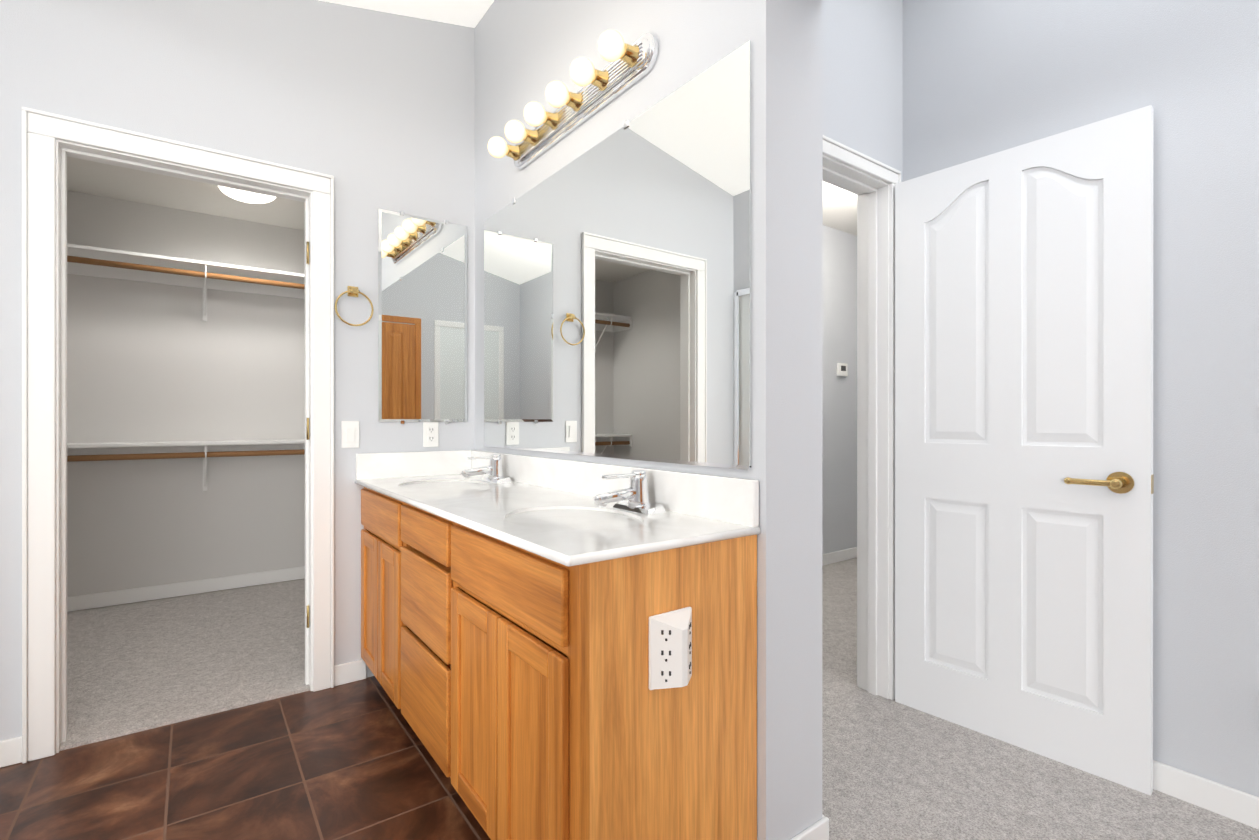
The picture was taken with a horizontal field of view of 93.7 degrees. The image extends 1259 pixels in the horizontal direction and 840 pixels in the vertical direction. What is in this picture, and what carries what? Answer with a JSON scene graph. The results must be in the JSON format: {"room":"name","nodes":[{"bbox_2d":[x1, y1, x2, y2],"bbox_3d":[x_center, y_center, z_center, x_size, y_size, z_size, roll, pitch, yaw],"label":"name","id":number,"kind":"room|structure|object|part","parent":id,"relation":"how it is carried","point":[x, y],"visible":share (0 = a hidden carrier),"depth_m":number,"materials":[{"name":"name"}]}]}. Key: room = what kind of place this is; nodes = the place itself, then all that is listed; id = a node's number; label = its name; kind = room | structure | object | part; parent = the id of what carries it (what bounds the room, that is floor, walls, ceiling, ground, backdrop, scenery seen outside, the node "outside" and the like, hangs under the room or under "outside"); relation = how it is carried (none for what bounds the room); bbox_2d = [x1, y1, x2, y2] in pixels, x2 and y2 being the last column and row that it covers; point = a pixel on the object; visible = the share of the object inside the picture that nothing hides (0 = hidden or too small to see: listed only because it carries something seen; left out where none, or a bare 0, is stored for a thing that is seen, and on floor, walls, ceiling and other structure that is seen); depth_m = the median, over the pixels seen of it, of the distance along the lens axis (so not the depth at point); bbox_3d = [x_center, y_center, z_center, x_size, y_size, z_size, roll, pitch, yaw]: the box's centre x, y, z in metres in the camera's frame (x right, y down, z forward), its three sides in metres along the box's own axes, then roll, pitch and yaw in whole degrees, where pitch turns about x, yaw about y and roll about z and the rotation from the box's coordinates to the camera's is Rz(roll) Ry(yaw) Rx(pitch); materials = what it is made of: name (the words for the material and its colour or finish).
{"room":"bathroom","nodes":[
{"label":"bathroom","id":0,"kind":"room"},
{"bbox_2d":[67,190,304,596],"bbox_3d":[-2.606,-0.187,3.946,2.920,2.600,0.120,0,0,-37],"label":"wall","id":1,"kind":"structure","parent":0,"point":[151,362],"depth_m":3.71,"materials":[{"name":"white paint"}]},
{"bbox_2d":[67,566,304,611],"bbox_3d":[-2.567,1.058,3.894,2.680,0.085,0.013,0,0,-37],"label":"baseboard","id":2,"kind":"structure","parent":1,"relation":"attached to","point":[102,599],"depth_m":3.70,"materials":[{"name":"white wood"}]},
{"bbox_2d":[67,439,304,490],"bbox_3d":[-2.479,0.288,3.775,2.676,0.319,0.303,0,0,-37],"label":"closet shelf","id":3,"kind":"object","parent":1,"relation":"attached to","point":[105,451],"visible":0.42,"depth_m":3.59,"materials":[{"name":"white wood"}]},
{"bbox_3d":[-2.407,0.206,3.678,2.640,0.034,0.034,0,0,-37],"label":"rail","id":4,"kind":"part","parent":3,"relation":"part of","materials":[{"name":"brown wood"}]},
{"bbox_2d":[67,243,304,320],"bbox_3d":[-2.479,-0.797,3.774,2.676,0.319,0.303,0,0,-37],"label":"closet shelf","id":5,"kind":"object","parent":1,"relation":"attached to","point":[115,264],"visible":0.46,"depth_m":3.59,"materials":[{"name":"white wood"}]},
{"bbox_3d":[-2.407,-0.879,3.677,2.640,0.034,0.034,0,0,-37],"label":"rail","id":6,"kind":"part","parent":5,"relation":"part of","materials":[{"name":"brown wood"}]},
{"bbox_2d":[67,156,304,230],"bbox_3d":[-2.068,-1.367,3.218,2.920,0.080,1.930,0,0,-37],"label":"ceiling","id":7,"kind":"structure","parent":0,"point":[104,180],"depth_m":3.45,"materials":[{"name":"white paint"}]},
{"bbox_2d":[218,186,275,203],"bbox_3d":[-2.166,-1.289,3.351,0.300,0.076,0.300,0,0,-37],"label":"closet ceiling light","id":8,"kind":"object","parent":7,"relation":"attached to","point":[247,196],"visible":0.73,"depth_m":3.31,"materials":[{"name":"white glass"}]},
{"bbox_2d":[0,676,490,839],"bbox_3d":[-0.433,1.140,1.096,2.020,0.050,3.210,0,0,-37],"label":"floor","id":9,"kind":"structure","parent":0,"point":[354,760],"depth_m":1.82,"materials":[{"name":"brown tile"}]},
{"bbox_2d":[355,482,760,839],"bbox_3d":[-0.413,0.693,1.958,0.515,0.842,1.822,0,0,-37],"label":"bathroom vanity","id":10,"kind":"object","parent":9,"relation":"on","point":[556,649],"depth_m":1.32,"materials":[{"name":"brown wood"}]},
{"bbox_2d":[367,474,760,557],"bbox_3d":[-0.427,0.262,1.970,0.524,0.020,1.784,0,0,-37],"label":"countertop","id":11,"kind":"structure","parent":10,"relation":"on","point":[567,525],"depth_m":1.58,"materials":[{"name":"white stone"}]},
{"bbox_2d":[461,454,510,482],"bbox_3d":[-0.603,0.197,2.425,0.182,0.110,0.170,0,0,-37],"label":"faucet","id":12,"kind":"object","parent":11,"relation":"on","point":[494,471],"depth_m":2.43,"materials":[{"name":"silver metal"}]},
{"bbox_2d":[594,470,665,514],"bbox_3d":[-0.020,0.198,1.637,0.182,0.110,0.170,0,0,-37],"label":"faucet","id":13,"kind":"object","parent":11,"relation":"on","point":[636,497],"depth_m":1.64,"materials":[{"name":"silver metal"}]},
{"bbox_2d":[648,607,691,689],"bbox_3d":[0.099,0.480,1.233,0.116,0.152,0.050,0,0,-37],"label":"outlet","id":14,"kind":"object","parent":10,"relation":"on","point":[669,628],"depth_m":1.21,"materials":[{"name":"white plastic"}]},
{"bbox_2d":[0,0,856,740],"bbox_3d":[-0.019,-0.887,3.459,5.740,4.000,0.120,0,0,-37],"label":"wall","id":15,"kind":"structure","parent":0,"point":[394,112],"depth_m":2.47,"materials":[{"name":"white paint"}]},
{"bbox_2d":[0,736,21,767],"bbox_3d":[-2.085,1.072,1.850,0.262,0.085,0.013,0,0,-37],"label":"baseboard","id":16,"kind":"structure","parent":15,"relation":"attached to","point":[10,751],"depth_m":1.91,"materials":[{"name":"white wood"}]},
{"bbox_2d":[22,107,333,763],"bbox_3d":[-1.653,0.047,2.257,0.920,2.134,0.176,0,0,-37],"label":"trim","id":17,"kind":"structure","parent":15,"relation":"attached to","point":[51,142],"depth_m":2.02,"materials":[{"name":"white wood"}]},
{"bbox_2d":[306,242,308,627],"bbox_3d":[-1.346,0.059,2.466,0.010,1.600,0.050,0,0,-37],"label":"door hinges","id":18,"kind":"object","parent":15,"relation":"attached to","point":[307,252],"depth_m":2.45,"materials":[{"name":"gold metal"}]},
{"bbox_2d":[341,421,358,447],"bbox_3d":[-1.187,0.059,2.512,0.070,0.115,0.014,0,0,-37],"label":"light switch","id":19,"kind":"object","parent":15,"relation":"attached to","point":[349,434],"visible":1,"depth_m":2.51,"materials":[{"name":"white plastic"}]},
{"bbox_2d":[334,659,366,685],"bbox_3d":[-1.189,1.071,2.512,0.130,0.085,0.013,0,0,-37],"label":"baseboard","id":20,"kind":"structure","parent":15,"relation":"attached to","point":[348,672],"depth_m":2.51,"materials":[{"name":"white wood"}]},
{"bbox_2d":[335,286,373,325],"bbox_3d":[-1.171,-0.486,2.507,0.152,0.174,0.039,0,0,-37],"label":"towel ring","id":21,"kind":"object","parent":15,"relation":"attached to","point":[352,291],"visible":1,"depth_m":2.50,"materials":[{"name":"gold metal"}]},
{"bbox_2d":[355,450,470,481],"bbox_3d":[-0.963,0.197,2.670,0.509,0.112,0.021,0,0,-37],"label":"backsplash","id":22,"kind":"structure","parent":15,"relation":"attached to","point":[424,464],"depth_m":2.64,"materials":[{"name":"white stone"}]},
{"bbox_2d":[378,209,466,423],"bbox_3d":[-0.936,-0.460,2.699,0.400,0.952,0.011,0,0,-37],"label":"mirror","id":23,"kind":"object","parent":15,"relation":"attached to","point":[422,319],"visible":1,"depth_m":2.69,"materials":[{"name":"clear glass"}]},
{"bbox_2d":[423,422,438,446],"bbox_3d":[-0.914,0.064,2.717,0.070,0.115,0.009,0,0,-37],"label":"outlet","id":24,"kind":"object","parent":15,"relation":"attached to","point":[430,434],"visible":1,"depth_m":2.71,"materials":[{"name":"white plastic"}]},
{"bbox_2d":[822,547,856,565],"bbox_3d":[0.832,1.058,4.008,3.480,0.085,0.013,0,0,-37],"label":"baseboard","id":25,"kind":"structure","parent":15,"relation":"attached to","point":[838,556],"depth_m":4.59,"materials":[{"name":"white wood"}]},
{"bbox_2d":[837,363,847,376],"bbox_3d":[1.664,-0.398,4.615,0.120,0.100,0.024,0,0,-37],"label":"thermostat","id":26,"kind":"object","parent":15,"relation":"attached to","point":[842,369],"visible":0.96,"depth_m":4.60,"materials":[{"name":"white plastic"}]},
{"bbox_2d":[319,0,856,235],"bbox_3d":[1.421,-1.878,1.514,5.740,0.839,4.720,0,0,-37],"label":"ceiling","id":27,"kind":"structure","parent":0,"point":[469,13],"depth_m":2.71,"materials":[{"name":"white paint"}]},
{"bbox_2d":[475,0,822,839],"bbox_3d":[-0.123,-0.886,2.188,0.220,4.000,1.800,0,0,-37],"label":"wall","id":28,"kind":"structure","parent":0,"point":[527,52],"depth_m":1.49,"materials":[{"name":"white paint"}]},
{"bbox_2d":[487,29,658,168],"bbox_3d":[-0.253,-1.091,2.048,0.153,0.110,0.930,0,0,-37],"label":"sconce","id":29,"kind":"object","parent":28,"relation":"attached to","point":[627,67],"visible":1,"depth_m":1.95,"materials":[{"name":"silver metal"}]},
{"bbox_2d":[471,450,758,525],"bbox_3d":[-0.227,0.198,2.121,0.021,0.112,1.780,0,0,-37],"label":"backsplash","id":30,"kind":"structure","parent":28,"relation":"attached to","point":[734,501],"depth_m":1.66,"materials":[{"name":"white stone"}]},
{"bbox_2d":[484,40,750,469],"bbox_3d":[-0.190,-0.407,2.084,0.010,1.052,1.622,0,0,-37],"label":"mirror","id":31,"kind":"object","parent":28,"relation":"attached to","point":[617,293],"visible":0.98,"depth_m":1.79,"materials":[{"name":"clear glass"}]},
{"bbox_2d":[790,817,828,839],"bbox_3d":[0.421,1.072,1.465,0.233,0.085,0.013,0,0,-37],"label":"baseboard","id":32,"kind":"structure","parent":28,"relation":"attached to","point":[819,830],"depth_m":1.50,"materials":[{"name":"white wood"}]},
{"bbox_2d":[59,558,1258,839],"bbox_3d":[0.622,1.133,2.275,6.120,0.062,6.650,0,0,-37],"label":"floor","id":33,"kind":"structure","parent":0,"point":[892,770],"depth_m":2.15,"materials":[{"name":"grey carpet"}]},
{"bbox_2d":[823,0,902,181],"bbox_3d":[1.710,-0.886,2.920,3.362,4.000,0.120,0,0,-37],"label":"wall","id":34,"kind":"structure","parent":0,"point":[856,75],"depth_m":2.24,"materials":[{"name":"white paint"}]},
{"bbox_2d":[823,135,900,699],"bbox_3d":[0.680,0.060,2.159,0.886,2.108,0.166,0,0,-37],"label":"door frame","id":35,"kind":"structure","parent":34,"relation":"attached to","point":[870,182],"depth_m":2.37,"materials":[{"name":"white wood"}]},
{"bbox_2d":[902,0,1258,796],"bbox_3d":[2.093,-0.885,1.177,0.120,4.000,3.138,0,0,-37],"label":"wall","id":36,"kind":"structure","parent":0,"point":[982,78],"depth_m":1.72,"materials":[{"name":"white paint"}]},
{"bbox_2d":[895,105,1153,795],"bbox_3d":[1.275,0.087,2.019,0.116,2.030,0.772,0,0,-40],"label":"bedroom door","id":37,"kind":"structure","parent":36,"relation":"in","point":[1024,483],"depth_m":1.96,"materials":[{"name":"white wood"}]},
{"bbox_2d":[1153,760,1258,828],"bbox_3d":[2.046,1.068,1.131,0.013,0.095,3.118,0,0,-37],"label":"baseboard","id":38,"kind":"structure","parent":36,"relation":"attached to","point":[1223,800],"depth_m":1.67,"materials":[{"name":"white wood"}]}
]}

